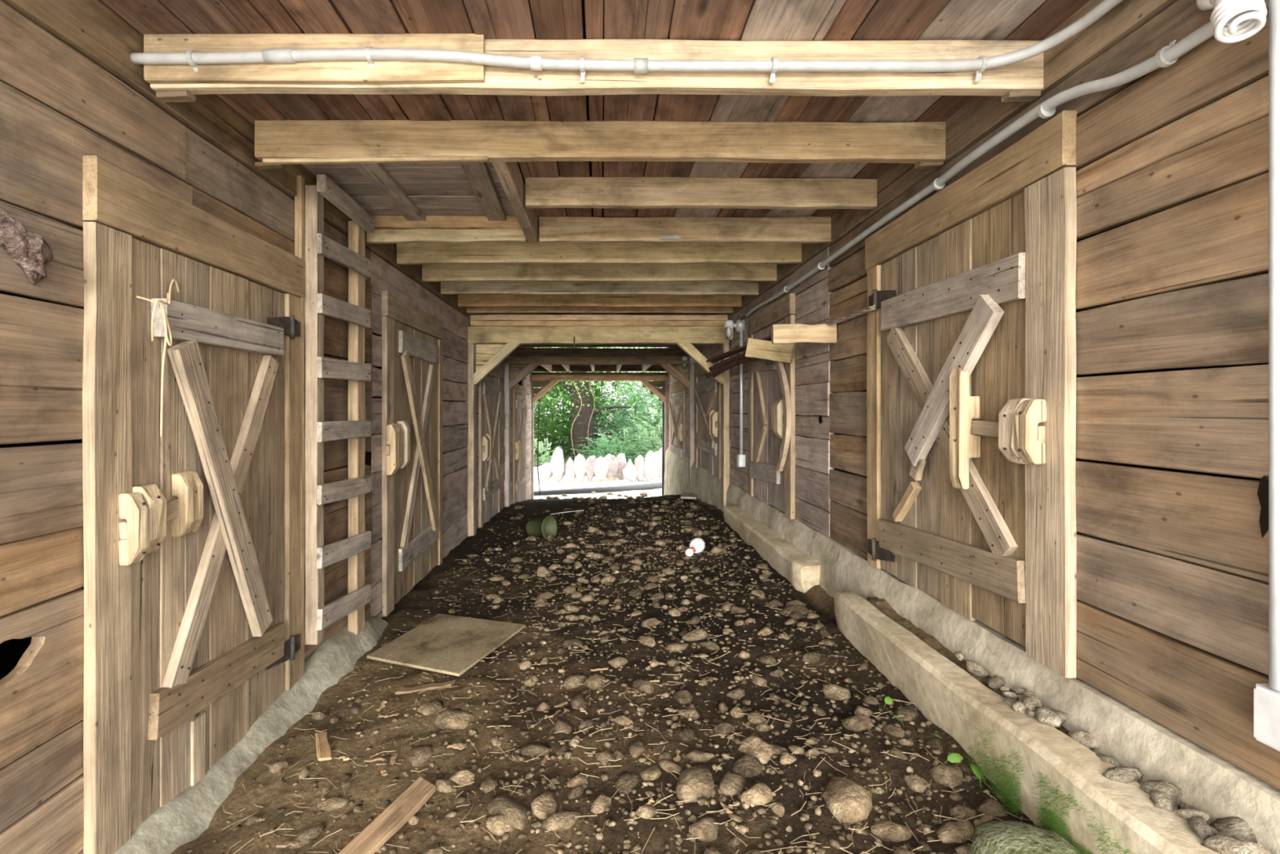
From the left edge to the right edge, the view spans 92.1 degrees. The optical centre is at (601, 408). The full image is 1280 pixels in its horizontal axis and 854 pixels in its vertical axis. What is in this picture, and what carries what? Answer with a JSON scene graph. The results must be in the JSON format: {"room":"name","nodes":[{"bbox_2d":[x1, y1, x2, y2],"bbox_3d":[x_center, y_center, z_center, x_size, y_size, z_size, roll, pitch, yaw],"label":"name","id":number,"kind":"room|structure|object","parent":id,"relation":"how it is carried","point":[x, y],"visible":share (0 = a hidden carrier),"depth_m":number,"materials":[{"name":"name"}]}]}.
{"room":"farm building","nodes":[
{"label":"farm building","id":0,"kind":"room"},
{"bbox_2d":[0,0,532,853],"bbox_3d":[-1.732,0.471,6.600,0.517,3.662,13.700,0,0,0],"label":"wall","id":1,"kind":"structure","parent":0,"point":[72,88],"depth_m":1.73,"materials":[{"name":"brown wood"}]},
{"bbox_2d":[0,208,53,284],"bbox_3d":[-1.468,-0.407,1.559,0.103,0.167,0.121,0,0,-27],"label":"chunk","id":2,"kind":"object","parent":1,"relation":"attached to","point":[28,250],"visible":1,"depth_m":1.54,"materials":[{"name":"brown stone"}]},
{"bbox_2d":[82,155,302,853],"bbox_3d":[-1.440,0.362,2.377,0.100,2.177,1.228,0,0,0],"label":"door","id":3,"kind":"structure","parent":1,"relation":"in","point":[192,531],"depth_m":2.11,"materials":[{"name":"wood"}]},
{"bbox_2d":[136,279,179,436],"bbox_3d":[-1.424,-0.176,2.025,0.080,0.536,0.212,0,0,0],"label":"twine","id":4,"kind":"object","parent":3,"relation":"hanging from","point":[166,326],"visible":0.99,"depth_m":1.98,"materials":[{"name":"beige fabric"}]},
{"bbox_2d":[115,616,388,853],"bbox_3d":[-1.400,1.433,1.901,0.224,0.359,4.311,0,0,0],"label":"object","id":5,"kind":"structure","parent":1,"relation":"attached to","point":[182,820],"depth_m":2.50,"materials":[{"name":"grey concrete"}]},
{"bbox_2d":[294,174,373,676],"bbox_3d":[-1.420,0.100,3.329,0.139,2.500,0.692,0,0,0],"label":"ladder","id":6,"kind":"object","parent":1,"relation":"attached to","point":[311,244],"visible":0.98,"depth_m":3.11,"materials":[{"name":"brown wood"}]},
{"bbox_2d":[381,290,443,616],"bbox_3d":[-1.439,0.304,4.905,0.102,2.212,1.491,0,0,0],"label":"door","id":7,"kind":"structure","parent":1,"relation":"in","point":[411,422],"depth_m":4.65,"materials":[{"name":"brown wood"}]},
{"bbox_2d":[478,364,502,527],"bbox_3d":[-1.440,0.438,8.180,0.101,2.083,1.446,0,0,0],"label":"door","id":8,"kind":"structure","parent":1,"relation":"in","point":[490,395],"depth_m":7.92,"materials":[{"name":"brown wood"}]},
{"bbox_2d":[512,384,527,503],"bbox_3d":[-1.438,0.664,11.100,0.103,2.173,1.507,0,0,0],"label":"door","id":9,"kind":"structure","parent":1,"relation":"in","point":[519,407],"depth_m":10.82,"materials":[{"name":"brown wood"}]},
{"bbox_2d":[101,0,1089,315],"bbox_3d":[0.000,-1.186,4.715,4.000,0.348,9.930,0,0,0],"label":"ceiling","id":10,"kind":"structure","parent":0,"point":[513,190],"depth_m":2.53,"materials":[{"name":"brown wood"}]},
{"bbox_2d":[130,0,1123,82],"bbox_3d":[-0.036,-1.090,1.137,2.877,0.100,1.674,0,0,0],"label":"conduit","id":11,"kind":"object","parent":10,"relation":"attached to","point":[637,65],"visible":1,"depth_m":1.94,"materials":[{"name":"grey plastic"}]},
{"bbox_2d":[514,355,682,371],"bbox_3d":[0.000,-0.869,11.800,4.000,0.161,4.200,0,0,0],"label":"ceiling","id":12,"kind":"structure","parent":0,"point":[549,367],"depth_m":12.40,"materials":[{"name":"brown wood"}]},
{"bbox_2d":[170,490,1271,853],"bbox_3d":[0.000,1.456,7.005,3.900,1.131,14.610,0,0,0],"label":"floor","id":13,"kind":"structure","parent":0,"point":[780,720],"depth_m":2.42,"materials":[{"name":"soil"}]},
{"bbox_2d":[254,817,265,821],"bbox_3d":[-1.137,1.367,2.050,0.040,0.016,0.020,0,0,44],"label":"chip","id":14,"kind":"object","parent":13,"relation":"on","point":[260,819],"visible":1,"depth_m":2.04,"materials":[{"name":"beige wood"}]},
{"bbox_2d":[275,840,299,848],"bbox_3d":[-0.979,1.360,1.924,0.063,0.013,0.028,0,0,-8],"label":"chip","id":15,"kind":"object","parent":13,"relation":"on","point":[286,843],"visible":1,"depth_m":1.92,"materials":[{"name":"beige wood"}]},
{"bbox_2d":[315,732,332,760],"bbox_3d":[-1.109,1.344,2.455,0.054,0.014,0.229,0,-1,-28],"label":"board","id":16,"kind":"object","parent":13,"relation":"on","point":[323,747],"visible":1,"depth_m":2.43,"materials":[{"name":"brown wood"}]},
{"bbox_2d":[320,788,328,800],"bbox_3d":[-0.979,1.361,2.175,0.021,0.007,0.076,0,-2,-19],"label":"chip","id":17,"kind":"object","parent":13,"relation":"on","point":[324,790],"visible":1,"depth_m":2.18,"materials":[{"name":"brown wood"}]},
{"bbox_2d":[338,755,349,760],"bbox_3d":[-1.000,1.359,2.399,0.027,0.010,0.046,0,0,-45],"label":"chip","id":18,"kind":"object","parent":13,"relation":"on","point":[344,757],"visible":1,"depth_m":2.39,"materials":[{"name":"beige wood"}]},
{"bbox_2d":[351,720,361,728],"bbox_3d":[-1.067,1.376,2.683,0.023,0.011,0.065,0,0,9],"label":"chip","id":19,"kind":"object","parent":13,"relation":"on","point":[355,725],"visible":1,"depth_m":2.68,"materials":[{"name":"brown wood"}]},
{"bbox_2d":[363,757,385,762],"bbox_3d":[-0.869,1.348,2.365,0.091,0.022,0.026,0,0,16],"label":"chip","id":20,"kind":"object","parent":13,"relation":"on","point":[373,759],"visible":1,"depth_m":2.36,"materials":[{"name":"brown wood"}]},
{"bbox_2d":[375,700,386,711],"bbox_3d":[-1.007,1.365,2.827,0.028,0.018,0.074,0,0,6],"label":"chip","id":21,"kind":"object","parent":13,"relation":"on","point":[384,702],"visible":1,"depth_m":2.83,"materials":[{"name":"beige wood"}]},
{"bbox_2d":[380,768,387,775],"bbox_3d":[-0.797,1.335,2.260,0.024,0.011,0.043,0,0,-24],"label":"chip","id":22,"kind":"object","parent":13,"relation":"on","point":[384,772],"visible":1,"depth_m":2.26,"materials":[{"name":"beige wood"}]},
{"bbox_2d":[337,776,435,853],"bbox_3d":[-0.700,1.312,1.876,0.094,0.048,0.572,0,0,22],"label":"board","id":23,"kind":"object","parent":13,"relation":"on","point":[376,833],"visible":1,"depth_m":1.95,"materials":[{"name":"brown wood"}]},
{"bbox_2d":[384,712,399,717],"bbox_3d":[-0.923,1.352,2.716,0.061,0.010,0.017,0,0,-12],"label":"chip","id":24,"kind":"object","parent":13,"relation":"on","point":[393,714],"visible":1,"depth_m":2.71,"materials":[{"name":"beige wood"}]},
{"bbox_2d":[389,752,398,764],"bbox_3d":[-0.793,1.336,2.350,0.027,0.008,0.084,0,0,-8],"label":"chip","id":25,"kind":"object","parent":13,"relation":"on","point":[394,755],"visible":1,"depth_m":2.35,"materials":[{"name":"brown wood"}]},
{"bbox_2d":[395,680,455,694],"bbox_3d":[-0.850,1.348,2.980,0.275,0.046,0.059,0,0,-3],"label":"board","id":26,"kind":"object","parent":13,"relation":"on","point":[440,685],"visible":1,"depth_m":2.97,"materials":[{"name":"brown wood"}]},
{"bbox_2d":[366,613,525,675],"bbox_3d":[-0.880,1.326,3.525,0.821,0.093,0.660,0,0,31],"label":"plywood sheet","id":27,"kind":"object","parent":13,"relation":"on","point":[448,644],"visible":1,"depth_m":3.46,"materials":[{"name":"brown wood"}]},
{"bbox_2d":[446,744,466,749],"bbox_3d":[-0.560,1.308,2.381,0.069,0.014,0.025,0,0,-1],"label":"chip","id":28,"kind":"object","parent":13,"relation":"on","point":[455,746],"visible":1,"depth_m":2.38,"materials":[{"name":"beige wood"}]},
{"bbox_2d":[451,742,466,746],"bbox_3d":[-0.554,1.310,2.398,0.060,0.011,0.026,0,0,-2],"label":"chip","id":29,"kind":"object","parent":13,"relation":"on","point":[457,744],"visible":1,"depth_m":2.40,"materials":[{"name":"brown wood"}]},
{"bbox_2d":[541,753,549,765],"bbox_3d":[-0.209,1.296,2.276,0.018,0.010,0.077,0,0,11],"label":"chip","id":30,"kind":"object","parent":13,"relation":"on","point":[544,761],"visible":1,"depth_m":2.27,"materials":[{"name":"brown wood"}]},
{"bbox_2d":[526,510,584,539],"bbox_3d":[-0.492,1.195,6.311,0.589,0.316,0.253,0,0,24],"label":"bucket","id":31,"kind":"object","parent":13,"relation":"on","point":[544,527],"visible":0.94,"depth_m":6.35,"materials":[{"name":"green plastic"}]},
{"bbox_2d":[554,701,568,707],"bbox_3d":[-0.177,1.303,2.710,0.068,0.009,0.017,0,0,-31],"label":"chip","id":32,"kind":"object","parent":13,"relation":"on","point":[566,702],"visible":1,"depth_m":2.71,"materials":[{"name":"brown wood"}]},
{"bbox_2d":[572,735,579,742],"bbox_3d":[-0.097,1.274,2.373,0.031,0.011,0.041,0,0,4],"label":"chip","id":33,"kind":"object","parent":13,"relation":"on","point":[576,738],"visible":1,"depth_m":2.36,"materials":[{"name":"beige wood"}]},
{"bbox_2d":[579,707,587,714],"bbox_3d":[-0.075,1.278,2.601,0.018,0.012,0.042,0,0,-32],"label":"chip","id":34,"kind":"object","parent":13,"relation":"on","point":[582,709],"visible":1,"depth_m":2.60,"materials":[{"name":"beige wood"}]},
{"bbox_2d":[467,314,730,536],"bbox_3d":[-0.032,0.208,6.911,2.952,2.504,0.198,0,0,0],"label":"frame","id":35,"kind":"object","parent":13,"relation":"on","point":[491,338],"visible":0.9,"depth_m":6.85,"materials":[{"name":"wood"}]},
{"bbox_2d":[528,365,670,498],"bbox_3d":[-0.040,0.584,13.255,3.080,3.032,0.175,0,0,0],"label":"frame","id":36,"kind":"object","parent":13,"relation":"on","point":[548,380],"visible":0.76,"depth_m":13.26,"materials":[{"name":"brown wood"}]},
{"bbox_2d":[537,404,540,494],"bbox_3d":[-1.339,0.875,13.154,0.062,1.952,0.126,0,0,11],"label":"hanging cable","id":37,"kind":"object","parent":36,"relation":"hanging from","point":[538,404],"visible":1,"depth_m":13.12,"materials":[{"name":"metal"}]},
{"bbox_2d":[504,344,694,506],"bbox_3d":[-0.029,0.265,9.604,2.986,2.971,0.172,0,0,0],"label":"frame","id":38,"kind":"object","parent":13,"relation":"on","point":[648,354],"visible":0.75,"depth_m":9.54,"materials":[{"name":"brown wood"}]},
{"bbox_2d":[681,355,694,368],"bbox_3d":[1.341,-0.718,9.550,0.198,0.215,0.130,0,0,0],"label":"lamp","id":39,"kind":"object","parent":38,"relation":"hanging from","point":[684,365],"visible":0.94,"depth_m":9.51,"materials":[{"name":"metal"}]},
{"bbox_2d":[681,360,687,368],"bbox_3d":[1.290,-0.677,9.550,0.084,0.135,0.084,0,0,0],"label":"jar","id":40,"kind":"object","parent":39,"relation":"on","point":[684,366],"depth_m":9.52,"materials":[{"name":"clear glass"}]},
{"bbox_2d":[591,667,608,671],"bbox_3d":[-0.008,1.262,2.979,0.084,0.015,0.023,0,0,4],"label":"chip","id":41,"kind":"object","parent":13,"relation":"on","point":[597,668],"visible":1,"depth_m":2.97,"materials":[{"name":"beige wood"}]},
{"bbox_2d":[596,684,603,690],"bbox_3d":[-0.011,1.268,2.806,0.028,0.012,0.092,0,0,-13],"label":"chip","id":42,"kind":"object","parent":13,"relation":"on","point":[598,687],"visible":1,"depth_m":2.79,"materials":[{"name":"brown wood"}]},
{"bbox_2d":[631,690,636,697],"bbox_3d":[0.145,1.250,2.703,0.022,0.011,0.040,0,0,-11],"label":"chip","id":43,"kind":"object","parent":13,"relation":"on","point":[633,691],"visible":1,"depth_m":2.71,"materials":[{"name":"beige wood"}]},
{"bbox_2d":[639,797,654,807],"bbox_3d":[0.144,1.252,1.949,0.059,0.016,0.022,0,0,-33],"label":"chip","id":44,"kind":"object","parent":13,"relation":"on","point":[650,800],"visible":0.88,"depth_m":1.96,"materials":[{"name":"beige wood"}]},
{"bbox_2d":[648,661,665,664],"bbox_3d":[0.270,1.228,2.974,0.083,0.016,0.021,0,0,36],"label":"chip","id":45,"kind":"object","parent":13,"relation":"on","point":[659,663],"visible":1,"depth_m":2.96,"materials":[{"name":"beige wood"}]},
{"bbox_2d":[664,707,676,712],"bbox_3d":[0.287,1.246,2.550,0.027,0.010,0.046,0,0,-41],"label":"chip","id":46,"kind":"object","parent":13,"relation":"on","point":[668,709],"visible":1,"depth_m":2.54,"materials":[{"name":"beige wood"}]},
{"bbox_2d":[673,749,680,761],"bbox_3d":[0.273,1.238,2.198,0.026,0.015,0.054,0,0,20],"label":"chip","id":47,"kind":"object","parent":13,"relation":"on","point":[677,757],"visible":1,"depth_m":2.19,"materials":[{"name":"beige wood"}]},
{"bbox_2d":[680,492,697,499],"bbox_3d":[1.269,1.258,8.900,0.229,0.086,0.883,0,0,9],"label":"board","id":48,"kind":"object","parent":13,"relation":"on","point":[685,495],"visible":0.9,"depth_m":8.65,"materials":[{"name":"wood"}]},
{"bbox_2d":[684,537,705,556],"bbox_3d":[0.767,1.146,5.119,0.220,0.136,0.126,0,0,-35],"label":"bottle","id":49,"kind":"object","parent":13,"relation":"on","point":[697,545],"visible":1,"depth_m":5.09,"materials":[{"name":"plastic"}]},
{"bbox_2d":[720,801,733,813],"bbox_3d":[0.384,1.237,1.909,0.018,0.016,0.067,0,0,-15],"label":"chip","id":50,"kind":"object","parent":13,"relation":"on","point":[725,807],"visible":1,"depth_m":1.90,"materials":[{"name":"beige wood"}]},
{"bbox_2d":[723,506,820,592],"bbox_3d":[1.319,1.130,5.159,0.174,0.310,2.528,0,0,0],"label":"wooden beam","id":51,"kind":"structure","parent":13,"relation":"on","point":[802,570],"depth_m":4.46,"materials":[{"name":"beige wood"}]},
{"bbox_2d":[884,696,983,786],"bbox_3d":[1.142,1.153,2.163,0.109,0.054,0.549,0,0,-4],"label":"leafy sprig","id":52,"kind":"object","parent":13,"relation":"on","point":[953,757],"visible":0.97,"depth_m":2.00,"materials":[{"name":"green plant"}]},
{"bbox_2d":[968,820,1081,853],"bbox_3d":[1.065,1.131,1.540,0.292,0.134,0.226,0,0,0],"label":"mossy rock","id":53,"kind":"object","parent":13,"relation":"on","point":[996,837],"visible":1,"depth_m":1.54,"materials":[{"name":"stone"}]},
{"bbox_2d":[833,591,1219,853],"bbox_3d":[1.273,1.150,1.746,0.150,0.440,3.101,0,0,0],"label":"concrete curb","id":54,"kind":"object","parent":13,"relation":"on","point":[940,689],"visible":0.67,"depth_m":1.80,"materials":[{"name":"beige concrete"}]},
{"bbox_2d":[958,712,1141,853],"bbox_3d":[1.189,1.087,1.672,0.042,0.225,0.740,0,0,0],"label":"moss","id":55,"kind":"object","parent":54,"relation":"attached to","point":[1045,825],"visible":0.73,"depth_m":1.68,"materials":[{"name":"green plant"}]},
{"bbox_2d":[667,0,1279,789],"bbox_3d":[1.682,0.470,6.600,0.517,3.660,13.700,0,0,0],"label":"wall","id":56,"kind":"structure","parent":0,"point":[1171,468],"depth_m":1.62,"materials":[{"name":"brown wood"}]},
{"bbox_2d":[668,382,685,458],"bbox_3d":[1.389,0.358,11.574,0.102,1.684,2.057,0,0,0],"label":"door","id":57,"kind":"structure","parent":56,"relation":"in","point":[677,406],"depth_m":11.15,"materials":[{"name":"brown wood"}]},
{"bbox_2d":[693,355,720,480],"bbox_3d":[1.389,0.138,8.275,0.103,1.563,1.858,0,0,0],"label":"door","id":58,"kind":"structure","parent":56,"relation":"in","point":[707,393],"depth_m":8.07,"materials":[{"name":"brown wood"}]},
{"bbox_2d":[724,319,745,340],"bbox_3d":[1.341,-0.797,6.220,0.198,0.215,0.130,0,0,0],"label":"lamp","id":59,"kind":"object","parent":56,"relation":"attached to","point":[729,325],"visible":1,"depth_m":6.18,"materials":[{"name":"metal"}]},
{"bbox_2d":[724,326,733,340],"bbox_3d":[1.290,-0.757,6.220,0.084,0.135,0.084,0,0,0],"label":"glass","id":60,"kind":"object","parent":59,"relation":"on","point":[728,330],"depth_m":6.19,"materials":[{"name":"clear glass"}]},
{"bbox_2d":[737,328,746,466],"bbox_3d":[1.405,-0.110,6.180,0.070,1.380,0.090,0,0,0],"label":"conduit","id":61,"kind":"object","parent":56,"relation":"attached to","point":[741,458],"visible":0.89,"depth_m":6.17,"materials":[{"name":"metal"}]},
{"bbox_2d":[746,293,795,519],"bbox_3d":[1.381,-0.022,5.195,0.117,1.684,1.418,0,0,0],"label":"door","id":62,"kind":"structure","parent":56,"relation":"in","point":[771,384],"depth_m":5.07,"materials":[{"name":"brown wood"}]},
{"bbox_2d":[705,335,771,377],"bbox_3d":[1.277,-0.455,5.601,0.122,0.266,1.795,0,0,-9],"label":"rods","id":63,"kind":"object","parent":62,"relation":"hanging from","point":[717,369],"visible":0.62,"depth_m":5.82,"materials":[{"name":"brown wood"}]},
{"bbox_2d":[745,323,836,363],"bbox_3d":[1.242,-0.438,4.263,0.387,0.210,1.015,0,0,0],"label":"wooden bracket","id":64,"kind":"object","parent":56,"relation":"attached to","point":[781,348],"visible":0.98,"depth_m":3.76,"materials":[{"name":"beige wood"}]},
{"bbox_2d":[820,304,875,324],"bbox_3d":[1.380,-0.538,3.795,0.025,0.076,1.351,0,0,0],"label":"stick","id":65,"kind":"object","parent":64,"relation":"attached to","point":[870,308],"visible":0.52,"depth_m":3.38,"materials":[{"name":"brown wood"}]},
{"bbox_2d":[865,110,1076,678],"bbox_3d":[1.388,-0.044,2.562,0.104,1.718,1.401,0,0,0],"label":"door","id":66,"kind":"structure","parent":56,"relation":"in","point":[971,350],"depth_m":2.23,"materials":[{"name":"wood"}]},
{"bbox_2d":[663,447,1279,853],"bbox_3d":[1.424,1.507,6.474,0.218,1.390,13.461,0,0,0],"label":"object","id":67,"kind":"structure","parent":56,"relation":"attached to","point":[1208,782],"depth_m":1.97,"materials":[{"name":"concrete"}]},
{"bbox_2d":[740,0,1268,320],"bbox_3d":[1.397,-0.913,3.026,0.063,0.124,6.452,0,0,0],"label":"conduit","id":68,"kind":"object","parent":56,"relation":"attached to","point":[1167,55],"visible":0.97,"depth_m":1.92,"materials":[{"name":"grey plastic"}]},
{"bbox_2d":[1195,0,1268,43],"bbox_3d":[1.353,-0.870,1.333,0.189,0.228,0.235,0,0,0],"label":"lamp","id":69,"kind":"object","parent":56,"relation":"attached to","point":[1246,25],"visible":1,"depth_m":1.25,"materials":[{"name":"white plastic"}]},
{"bbox_2d":[1253,0,1279,751],"bbox_3d":[1.409,-0.200,1.268,0.062,1.800,0.085,0,0,0],"label":"conduit","id":70,"kind":"object","parent":56,"relation":"attached to","point":[1266,695],"visible":1,"depth_m":1.27,"materials":[{"name":"grey plastic"}]},
{"label":"outside","id":71,"kind":"structure","parent":0,"visible":0},
{"bbox_2d":[533,417,662,497],"bbox_3d":[0.000,1.343,29.210,32.000,1.350,31.580,0,0,0],"label":"ground","id":72,"kind":"structure","parent":71,"point":[593,483],"depth_m":15.88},
{"bbox_2d":[533,465,542,481],"bbox_3d":[-1.738,1.808,17.053,0.414,0.478,0.180,0,0,0],"label":"stone slab","id":73,"kind":"object","parent":72,"relation":"on","point":[535,473],"visible":0.44,"depth_m":16.96,"materials":[{"name":"white stone"}]},
{"bbox_2d":[533,409,554,466],"bbox_3d":[-3.361,0.902,19.298,3.824,2.783,3.608,0,0,42],"label":"bush","id":74,"kind":"object","parent":72,"relation":"on","point":[535,464],"visible":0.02,"depth_m":19.48,"materials":[{"name":"green plant"}]},
{"bbox_2d":[541,462,552,480],"bbox_3d":[-1.502,1.767,17.046,0.373,0.560,0.180,0,0,0],"label":"stone slab","id":75,"kind":"object","parent":72,"relation":"on","point":[546,471],"visible":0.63,"depth_m":16.95,"materials":[{"name":"white stone"}]},
{"bbox_2d":[533,438,566,475],"bbox_3d":[-2.014,1.595,18.737,2.052,1.373,2.155,0,0,-31],"label":"bush","id":76,"kind":"object","parent":72,"relation":"on","point":[540,459],"visible":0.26,"depth_m":18.60,"materials":[{"name":"green plant"}]},
{"bbox_2d":[533,371,571,457],"bbox_3d":[-3.592,-0.057,22.724,5.597,4.505,3.748,0,0,-12],"label":"bush","id":77,"kind":"object","parent":72,"relation":"on","point":[535,413],"visible":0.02,"depth_m":22.51,"materials":[{"name":"green plant"}]},
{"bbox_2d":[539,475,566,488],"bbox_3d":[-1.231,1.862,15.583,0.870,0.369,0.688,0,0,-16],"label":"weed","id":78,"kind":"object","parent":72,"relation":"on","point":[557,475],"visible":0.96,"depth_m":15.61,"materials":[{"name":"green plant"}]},
{"bbox_2d":[550,447,564,481],"bbox_3d":[-1.188,1.517,16.859,0.429,0.934,0.180,0,0,0],"label":"stone slab","id":79,"kind":"object","parent":72,"relation":"on","point":[557,462],"visible":0.98,"depth_m":16.77,"materials":[{"name":"white stone"}]},
{"bbox_2d":[533,386,601,462],"bbox_3d":[-1.769,0.654,21.520,3.878,3.011,3.319,0,0,14],"label":"bush","id":80,"kind":"object","parent":72,"relation":"on","point":[562,433],"visible":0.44,"depth_m":21.07,"materials":[{"name":"green plant"}]},
{"bbox_2d":[564,457,575,481],"bbox_3d":[-0.855,1.677,16.917,0.351,0.695,0.180,0,0,0],"label":"stone slab","id":81,"kind":"object","parent":72,"relation":"on","point":[569,470],"visible":0.79,"depth_m":16.83,"materials":[{"name":"white stone"}]},
{"bbox_2d":[562,475,586,486],"bbox_3d":[-0.680,1.914,16.048,0.655,0.342,0.738,0,0,15],"label":"weed","id":82,"kind":"object","parent":72,"relation":"on","point":[566,476],"visible":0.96,"depth_m":16.05,"materials":[{"name":"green plant"}]},
{"bbox_2d":[573,453,586,481],"bbox_3d":[-0.578,1.636,16.849,0.387,0.825,0.180,0,0,0],"label":"stone slab","id":83,"kind":"object","parent":72,"relation":"on","point":[580,464],"visible":0.88,"depth_m":16.76,"materials":[{"name":"white stone"}]},
{"bbox_2d":[585,455,595,481],"bbox_3d":[-0.297,1.653,16.876,0.375,0.754,0.180,0,0,0],"label":"stone slab","id":84,"kind":"object","parent":72,"relation":"on","point":[590,461],"visible":0.8,"depth_m":16.79,"materials":[{"name":"white stone"}]},
{"bbox_2d":[533,346,649,447],"bbox_3d":[-1.533,-1.370,25.549,7.994,6.694,3.746,0,0,6],"label":"bush","id":85,"kind":"object","parent":72,"relation":"on","point":[553,389],"visible":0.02,"depth_m":24.94,"materials":[{"name":"green plant"}]},
{"bbox_2d":[533,346,661,456],"bbox_3d":[-0.231,-0.222,23.221,6.138,4.622,3.594,0,0,0],"label":"bush","id":86,"kind":"object","parent":72,"relation":"on","point":[597,392],"visible":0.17,"depth_m":22.81,"materials":[{"name":"green plant"}]},
{"bbox_2d":[533,482,662,495],"bbox_3d":[0.318,1.905,14.600,4.269,0.195,0.317,0,0,-26],"label":"curb","id":87,"kind":"object","parent":72,"relation":"on","point":[655,485],"visible":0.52,"depth_m":14.30,"materials":[{"name":"white concrete"}]},
{"bbox_2d":[533,346,662,461],"bbox_3d":[-0.637,-2.041,20.270,16.163,8.742,10.254,0,0,0],"label":"tree","id":88,"kind":"object","parent":72,"relation":"on","point":[580,425],"visible":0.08,"depth_m":19.62,"materials":[{"name":"green plant"}]},
{"bbox_2d":[571,371,594,457],"bbox_3d":[-0.710,-0.150,19.523,0.995,4.103,0.171,0,0,0],"label":"vine","id":89,"kind":"object","parent":88,"relation":"attached to","point":[586,371],"visible":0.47,"depth_m":19.45,"materials":[{"name":"brown plant"}]},
{"bbox_2d":[593,456,608,480],"bbox_3d":[-0.007,1.634,16.796,0.419,0.667,0.180,0,0,0],"label":"stone slab","id":90,"kind":"object","parent":72,"relation":"on","point":[601,465],"visible":0.97,"depth_m":16.71,"materials":[{"name":"white stone"}]},
{"bbox_2d":[595,474,617,484],"bbox_3d":[0.214,1.909,16.284,0.788,0.384,0.915,0,0,0],"label":"weed","id":91,"kind":"object","parent":72,"relation":"on","point":[596,474],"visible":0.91,"depth_m":16.29,"materials":[{"name":"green plant"}]},
{"bbox_2d":[604,453,618,479],"bbox_3d":[0.240,1.641,17.087,0.497,0.772,0.180,0,0,0],"label":"stone slab","id":92,"kind":"object","parent":72,"relation":"on","point":[613,464],"visible":0.65,"depth_m":17.00,"materials":[{"name":"white stone"}]},
{"bbox_2d":[566,426,657,465],"bbox_3d":[0.540,1.425,18.780,3.111,1.753,2.800,0,0,-33],"label":"bush","id":93,"kind":"object","parent":72,"relation":"on","point":[611,447],"visible":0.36,"depth_m":18.73,"materials":[{"name":"green plant"}]},
{"bbox_2d":[564,346,660,413],"bbox_3d":[4.151,-2.078,23.850,14.035,8.359,10.175,0,0,-7],"label":"tree","id":94,"kind":"object","parent":72,"relation":"on","point":[602,347],"visible":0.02,"depth_m":22.20,"materials":[{"name":"green plant"}]},
{"bbox_2d":[571,381,662,459],"bbox_3d":[1.234,0.490,21.217,4.636,3.386,3.425,0,0,4],"label":"bush","id":95,"kind":"object","parent":72,"relation":"on","point":[642,407],"visible":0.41,"depth_m":20.97,"materials":[{"name":"green plant"}]},
{"bbox_2d":[616,453,626,479],"bbox_3d":[0.522,1.613,17.145,0.375,0.717,0.180,0,0,0],"label":"stone slab","id":96,"kind":"object","parent":72,"relation":"on","point":[620,458],"visible":0.78,"depth_m":17.05,"materials":[{"name":"white stone"}]},
{"bbox_2d":[622,458,637,481],"bbox_3d":[0.779,1.689,16.815,0.420,0.643,0.180,0,0,0],"label":"stone slab","id":97,"kind":"object","parent":72,"relation":"on","point":[629,472],"visible":0.97,"depth_m":16.72,"materials":[{"name":"white stone"}]},
{"bbox_2d":[606,371,667,453],"bbox_3d":[3.062,-0.239,23.377,5.997,4.690,3.829,0,0,0],"label":"bush","id":98,"kind":"object","parent":72,"relation":"on","point":[652,396],"visible":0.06,"depth_m":23.11,"materials":[{"name":"green plant"}]},
{"bbox_2d":[613,407,662,464],"bbox_3d":[1.837,1.113,19.209,3.485,2.333,3.088,0,0,28],"label":"bush","id":99,"kind":"object","parent":72,"relation":"on","point":[660,425],"visible":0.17,"depth_m":19.06,"materials":[{"name":"green plant"}]},
{"bbox_2d":[634,454,644,480],"bbox_3d":[1.067,1.633,16.888,0.361,0.733,0.180,0,0,0],"label":"stone slab","id":100,"kind":"object","parent":72,"relation":"on","point":[639,462],"visible":0.86,"depth_m":16.80,"materials":[{"name":"white stone"}]},
{"bbox_2d":[629,371,666,437],"bbox_3d":[4.565,-1.447,25.984,7.978,6.802,3.776,0,0,0],"label":"bush","id":101,"kind":"object","parent":72,"relation":"on","point":[634,371],"visible":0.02,"depth_m":25.96,"materials":[{"name":"green plant"}]},
{"bbox_2d":[644,450,659,481],"bbox_3d":[1.363,1.597,16.811,0.450,0.918,0.180,0,0,0],"label":"stone slab","id":102,"kind":"object","parent":72,"relation":"on","point":[651,461],"visible":0.87,"depth_m":16.72,"materials":[{"name":"white stone"}]},
{"bbox_2d":[653,448,662,477],"bbox_3d":[1.621,1.494,17.181,0.400,0.851,0.180,0,0,0],"label":"stone slab","id":103,"kind":"object","parent":72,"relation":"on","point":[659,453],"visible":0.4,"depth_m":17.09,"materials":[{"name":"white stone"}]},
{"bbox_2d":[662,380,664,495],"bbox_3d":[1.365,0.625,13.500,0.080,2.550,0.070,0,0,0],"label":"post","id":104,"kind":"object","parent":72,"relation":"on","point":[663,402],"visible":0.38,"depth_m":13.47,"materials":[{"name":"brown wood"}]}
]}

